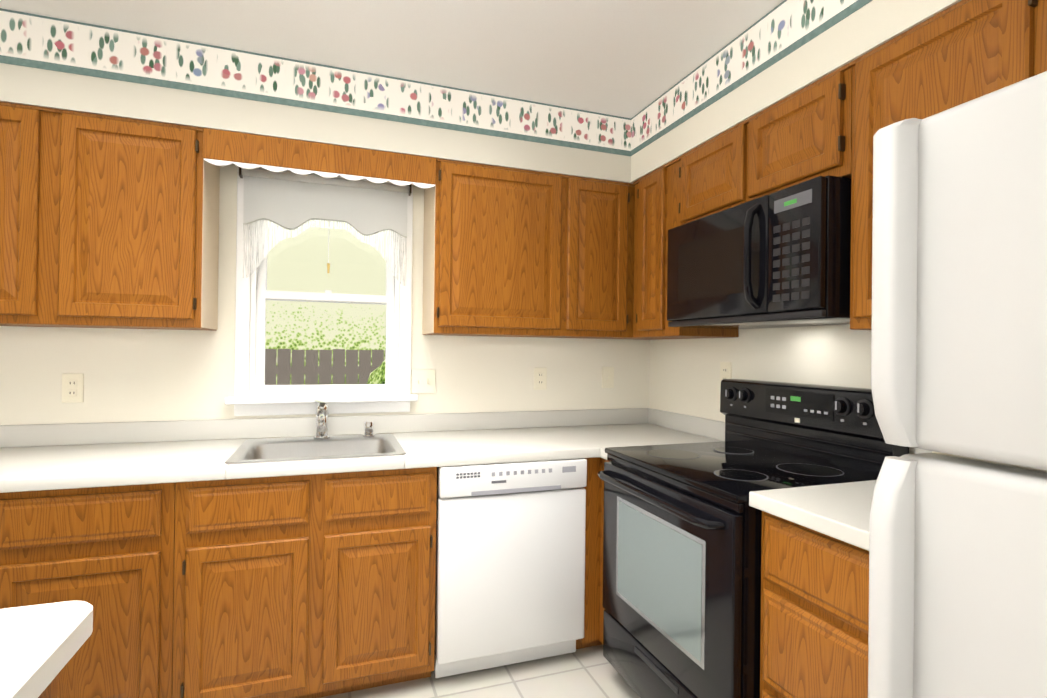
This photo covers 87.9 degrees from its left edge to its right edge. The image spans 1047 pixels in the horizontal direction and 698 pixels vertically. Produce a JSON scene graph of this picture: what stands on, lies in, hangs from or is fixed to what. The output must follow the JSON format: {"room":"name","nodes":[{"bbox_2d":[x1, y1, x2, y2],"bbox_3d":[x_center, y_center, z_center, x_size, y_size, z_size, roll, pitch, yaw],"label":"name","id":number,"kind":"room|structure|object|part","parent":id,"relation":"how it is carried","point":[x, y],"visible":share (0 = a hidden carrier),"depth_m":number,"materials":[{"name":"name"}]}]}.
{"room":"kitchen","nodes":[
{"label":"kitchen","id":0,"kind":"room"},
{"bbox_2d":[0,164,649,424],"bbox_3d":[-1.185,0.067,2.500,4.240,2.452,0.120,1,0,-19],"label":"wall","id":1,"kind":"structure","parent":0,"point":[135,375],"depth_m":2.39,"materials":[{"name":"beige paint"}]},
{"bbox_2d":[0,102,51,326],"bbox_3d":[-1.939,-0.472,1.992,0.447,0.763,0.334,1,0,-19],"label":"upper cabinet","id":2,"kind":"object","parent":1,"relation":"attached to","point":[25,130],"depth_m":1.89,"materials":[{"name":"brown wood"}]},
{"bbox_2d":[62,373,83,402],"bbox_3d":[-1.829,0.159,2.203,0.072,0.118,0.010,1,0,-19],"label":"electrical outlet","id":3,"kind":"object","parent":1,"relation":"attached to","point":[72,388],"visible":1,"depth_m":2.20,"materials":[{"name":"beige plastic"}]},
{"bbox_2d":[48,108,219,330],"bbox_3d":[-1.504,-0.466,2.145,0.475,0.763,0.334,1,0,-19],"label":"upper cabinet","id":4,"kind":"object","parent":1,"relation":"attached to","point":[106,221],"depth_m":1.99,"materials":[{"name":"brown wood"}]},
{"bbox_2d":[224,166,417,415],"bbox_3d":[-0.918,-0.258,2.553,0.826,1.117,0.175,1,0,-19],"label":"window","id":5,"kind":"structure","parent":1,"relation":"in","point":[392,394],"depth_m":2.53,"materials":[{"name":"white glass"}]},
{"bbox_2d":[239,167,411,272],"bbox_3d":[-0.892,-0.572,2.492,0.738,0.447,0.048,1,0,-19],"label":"roller blind","id":6,"kind":"object","parent":5,"relation":"attached to","point":[289,201],"visible":1,"depth_m":2.49,"materials":[{"name":"fabric"}]},
{"bbox_2d":[243,220,406,285],"bbox_3d":[-0.899,-0.449,2.507,0.710,0.284,0.001,1,0,-19],"label":"fringe","id":7,"kind":"object","parent":6,"relation":"attached to","point":[279,237],"visible":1,"depth_m":2.48,"materials":[{"name":"fabric"}]},
{"bbox_2d":[411,369,435,393],"bbox_3d":[-0.491,0.160,2.671,0.118,0.118,0.015,1,0,-19],"label":"double light switch","id":8,"kind":"object","parent":1,"relation":"attached to","point":[422,380],"visible":1,"depth_m":2.67,"materials":[{"name":"beige plastic"}]},
{"bbox_2d":[422,158,569,337],"bbox_3d":[-0.149,-0.448,2.621,0.614,0.763,0.334,1,0,-19],"label":"upper cabinet","id":9,"kind":"object","parent":1,"relation":"attached to","point":[510,252],"depth_m":2.47,"materials":[{"name":"brown wood"}]},
{"bbox_2d":[534,368,546,389],"bbox_3d":[0.089,0.158,2.878,0.072,0.118,0.010,1,0,-19],"label":"electrical outlet","id":10,"kind":"object","parent":1,"relation":"attached to","point":[540,378],"visible":1,"depth_m":2.87,"materials":[{"name":"beige plastic"}]},
{"bbox_2d":[570,176,633,338],"bbox_3d":[0.300,-0.442,2.779,0.338,0.763,0.334,1,0,-19],"label":"upper cabinet","id":11,"kind":"object","parent":1,"relation":"attached to","point":[601,211],"depth_m":2.63,"materials":[{"name":"brown wood"}]},
{"bbox_2d":[602,367,613,387],"bbox_3d":[0.469,0.158,3.009,0.072,0.118,0.015,1,0,-19],"label":"light switch","id":12,"kind":"object","parent":1,"relation":"attached to","point":[607,377],"visible":1,"depth_m":3.01,"materials":[{"name":"beige plastic"}]},
{"bbox_2d":[0,0,783,118],"bbox_3d":[-0.320,-1.208,0.089,4.240,0.100,5.240,1,0,-19],"label":"ceiling","id":13,"kind":"structure","parent":0,"point":[630,59],"depth_m":1.99,"materials":[{"name":"paint"}]},
{"bbox_2d":[0,0,961,183],"bbox_3d":[-0.554,-1.000,0.749,3.998,0.316,3.599,1,0,-19],"label":"soffit bulkhead","id":14,"kind":"object","parent":13,"relation":"attached to","point":[868,27],"visible":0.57,"depth_m":2.06,"materials":[{"name":"beige paint"}]},
{"bbox_2d":[0,8,627,155],"bbox_3d":[-1.196,-1.067,2.074,3.662,0.186,0.002,1,0,-19],"label":"trim","id":15,"kind":"structure","parent":14,"relation":"attached to","point":[26,39],"depth_m":2.16,"materials":[{"name":"paper"}]},
{"bbox_2d":[203,128,435,188],"bbox_3d":[-0.804,-0.770,2.227,0.891,0.136,0.020,1,0,-19],"label":"valance board","id":16,"kind":"object","parent":14,"relation":"attached to","point":[250,151],"visible":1,"depth_m":2.20,"materials":[{"name":"brown wood"}]},
{"bbox_2d":[628,0,871,155],"bbox_3d":[1.075,-1.043,1.131,0.002,0.186,3.240,1,0,-19],"label":"trim","id":17,"kind":"structure","parent":14,"relation":"attached to","point":[783,29],"depth_m":1.96,"materials":[{"name":"paper"}]},
{"bbox_2d":[320,645,639,697],"bbox_3d":[-0.351,1.343,0.080,4.240,0.100,5.240,1,0,-19],"label":"floor","id":18,"kind":"structure","parent":0,"point":[589,672],"depth_m":2.12,"materials":[{"name":"tile"}]},
{"bbox_2d":[38,673,58,697],"bbox_3d":[-0.586,0.861,-0.467,0.661,0.855,2.525,1,0,-19],"label":"base cabinet","id":19,"kind":"object","parent":18,"relation":"on","point":[54,685],"depth_m":0.81,"materials":[{"name":"brown wood"}]},
{"bbox_3d":[-0.460,0.822,0.142,0.020,0.740,1.330,1,0,-19],"label":"kitchen peninsula base cabinet drawers","id":20,"kind":"part","parent":19,"relation":"part of","materials":[{"name":"brown wood"}]},
{"bbox_2d":[0,601,92,697],"bbox_3d":[-0.594,0.412,-0.481,0.745,0.040,2.605,1,0,-19],"label":"countertop","id":21,"kind":"structure","parent":19,"relation":"on","point":[41,645],"depth_m":0.75,"materials":[{"name":"laminate"}]},
{"bbox_2d":[0,483,174,697],"bbox_3d":[-1.489,0.859,1.994,0.490,0.856,0.628,1,0,-19],"label":"base cabinet","id":22,"kind":"object","parent":18,"relation":"on","point":[107,553],"visible":0.5,"depth_m":1.71,"materials":[{"name":"brown wood"}]},
{"bbox_2d":[0,399,724,492],"bbox_3d":[-1.036,0.399,2.091,3.978,0.354,0.746,1,0,-19],"label":"countertop","id":23,"kind":"structure","parent":22,"relation":"on","point":[36,457],"depth_m":2.27,"materials":[{"name":"laminate"}]},
{"bbox_2d":[225,399,405,463],"bbox_3d":[-0.824,0.402,2.213,0.624,0.354,0.524,1,0,-19],"label":"sink","id":24,"kind":"object","parent":23,"relation":"in","point":[323,446],"depth_m":2.33,"materials":[{"name":"metal"}]},
{"bbox_2d":[172,467,436,697],"bbox_3d":[-0.846,0.868,2.220,0.870,0.855,0.630,1,0,-19],"label":"base cabinet","id":25,"kind":"object","parent":18,"relation":"on","point":[310,586],"visible":1,"depth_m":1.92,"materials":[{"name":"brown wood"}]},
{"bbox_2d":[434,458,586,677],"bbox_3d":[-0.132,0.879,2.443,0.614,0.853,0.626,1,0,-19],"label":"dishwasher","id":26,"kind":"object","parent":18,"relation":"on","point":[510,567],"visible":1,"depth_m":2.15,"materials":[{"name":"white metal"}]},
{"bbox_2d":[576,457,609,648],"bbox_3d":[0.504,0.886,2.633,0.700,0.855,0.746,1,0,-19],"label":"cabinet filler","id":27,"kind":"object","parent":18,"relation":"on","point":[594,613],"visible":0.12,"depth_m":2.31,"materials":[{"name":"brown wood"}]},
{"bbox_2d":[598,379,908,697],"bbox_3d":[0.720,0.720,1.907,0.723,1.187,0.756,1,0,-19],"label":"range","id":28,"kind":"object","parent":18,"relation":"on","point":[682,534],"visible":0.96,"depth_m":1.77,"materials":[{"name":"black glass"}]},
{"bbox_2d":[760,511,868,697],"bbox_3d":[0.995,0.871,1.347,0.629,0.887,0.469,1,0,-19],"label":"base cabinet","id":29,"kind":"object","parent":18,"relation":"on","point":[814,614],"visible":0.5,"depth_m":1.29,"materials":[{"name":"brown wood"}]},
{"bbox_2d":[749,448,931,550],"bbox_3d":[0.991,0.363,1.346,0.650,0.127,0.473,1,0,-19],"label":"countertop","id":30,"kind":"structure","parent":29,"relation":"on","point":[840,511],"depth_m":1.34,"materials":[{"name":"laminate"}]},
{"bbox_2d":[868,71,1046,697],"bbox_3d":[1.095,0.466,0.693,0.818,1.695,0.778,1,0,-19],"label":"refrigerator","id":31,"kind":"object","parent":18,"relation":"on","point":[958,565],"visible":1,"depth_m":0.83,"materials":[{"name":"white metal"}]},
{"bbox_2d":[649,324,914,453],"bbox_3d":[1.628,0.094,0.711,0.120,2.452,5.120,1,0,-19],"label":"wall","id":32,"kind":"structure","parent":0,"point":[684,376],"depth_m":2.34,"materials":[{"name":"beige paint"}]},
{"bbox_2d":[630,157,738,339],"bbox_3d":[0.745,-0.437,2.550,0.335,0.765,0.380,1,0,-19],"label":"upper cabinet","id":33,"kind":"object","parent":32,"relation":"attached to","point":[657,202],"visible":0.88,"depth_m":2.48,"materials":[{"name":"brown wood"}]},
{"bbox_2d":[720,362,731,386],"bbox_3d":[0.929,0.118,2.498,0.010,0.118,0.072,1,0,-19],"label":"outlet","id":34,"kind":"object","parent":32,"relation":"attached to","point":[725,370],"visible":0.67,"depth_m":2.49,"materials":[{"name":"beige plastic"}]},
{"bbox_2d":[678,63,851,224],"bbox_3d":[0.945,-0.661,1.990,0.335,0.316,0.806,1,0,-19],"label":"upper cabinet","id":35,"kind":"object","parent":32,"relation":"attached to","point":[802,135],"visible":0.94,"depth_m":1.81,"materials":[{"name":"brown wood"}]},
{"bbox_2d":[667,175,850,328],"bbox_3d":[0.883,-0.294,1.964,0.457,0.410,0.758,1,0,-19],"label":"microwave","id":36,"kind":"object","parent":35,"relation":"attached to","point":[780,258],"visible":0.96,"depth_m":1.75,"materials":[{"name":"black plastic"}]},
{"bbox_2d":[849,0,1046,329],"bbox_3d":[1.152,-0.436,1.392,0.335,0.765,0.456,1,0,-19],"label":"upper cabinet","id":37,"kind":"object","parent":32,"relation":"attached to","point":[961,52],"visible":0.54,"depth_m":1.34,"materials":[{"name":"brown wood"}]},
{"label":"outside","id":38,"kind":"structure","parent":0,"visible":0},
{"bbox_2d":[265,349,385,384],"bbox_3d":[-2.455,1.142,6.267,10.131,2.300,0.070,1,0,-19],"label":"fence","id":39,"kind":"object","parent":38,"point":[313,364],"depth_m":6.27,"materials":[{"name":"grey wood"}]},
{"bbox_2d":[265,220,385,384],"bbox_3d":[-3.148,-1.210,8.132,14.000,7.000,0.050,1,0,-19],"label":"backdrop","id":40,"kind":"structure","parent":38,"point":[305,310],"depth_m":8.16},
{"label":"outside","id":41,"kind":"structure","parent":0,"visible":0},
{"bbox_2d":[367,360,384,383],"bbox_3d":[-1.775,0.855,5.475,3.722,1.892,1.260,1,0,-19],"label":"bush","id":42,"kind":"object","parent":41,"point":[376,374],"depth_m":5.51,"materials":[{"name":"green plant"}]}
]}

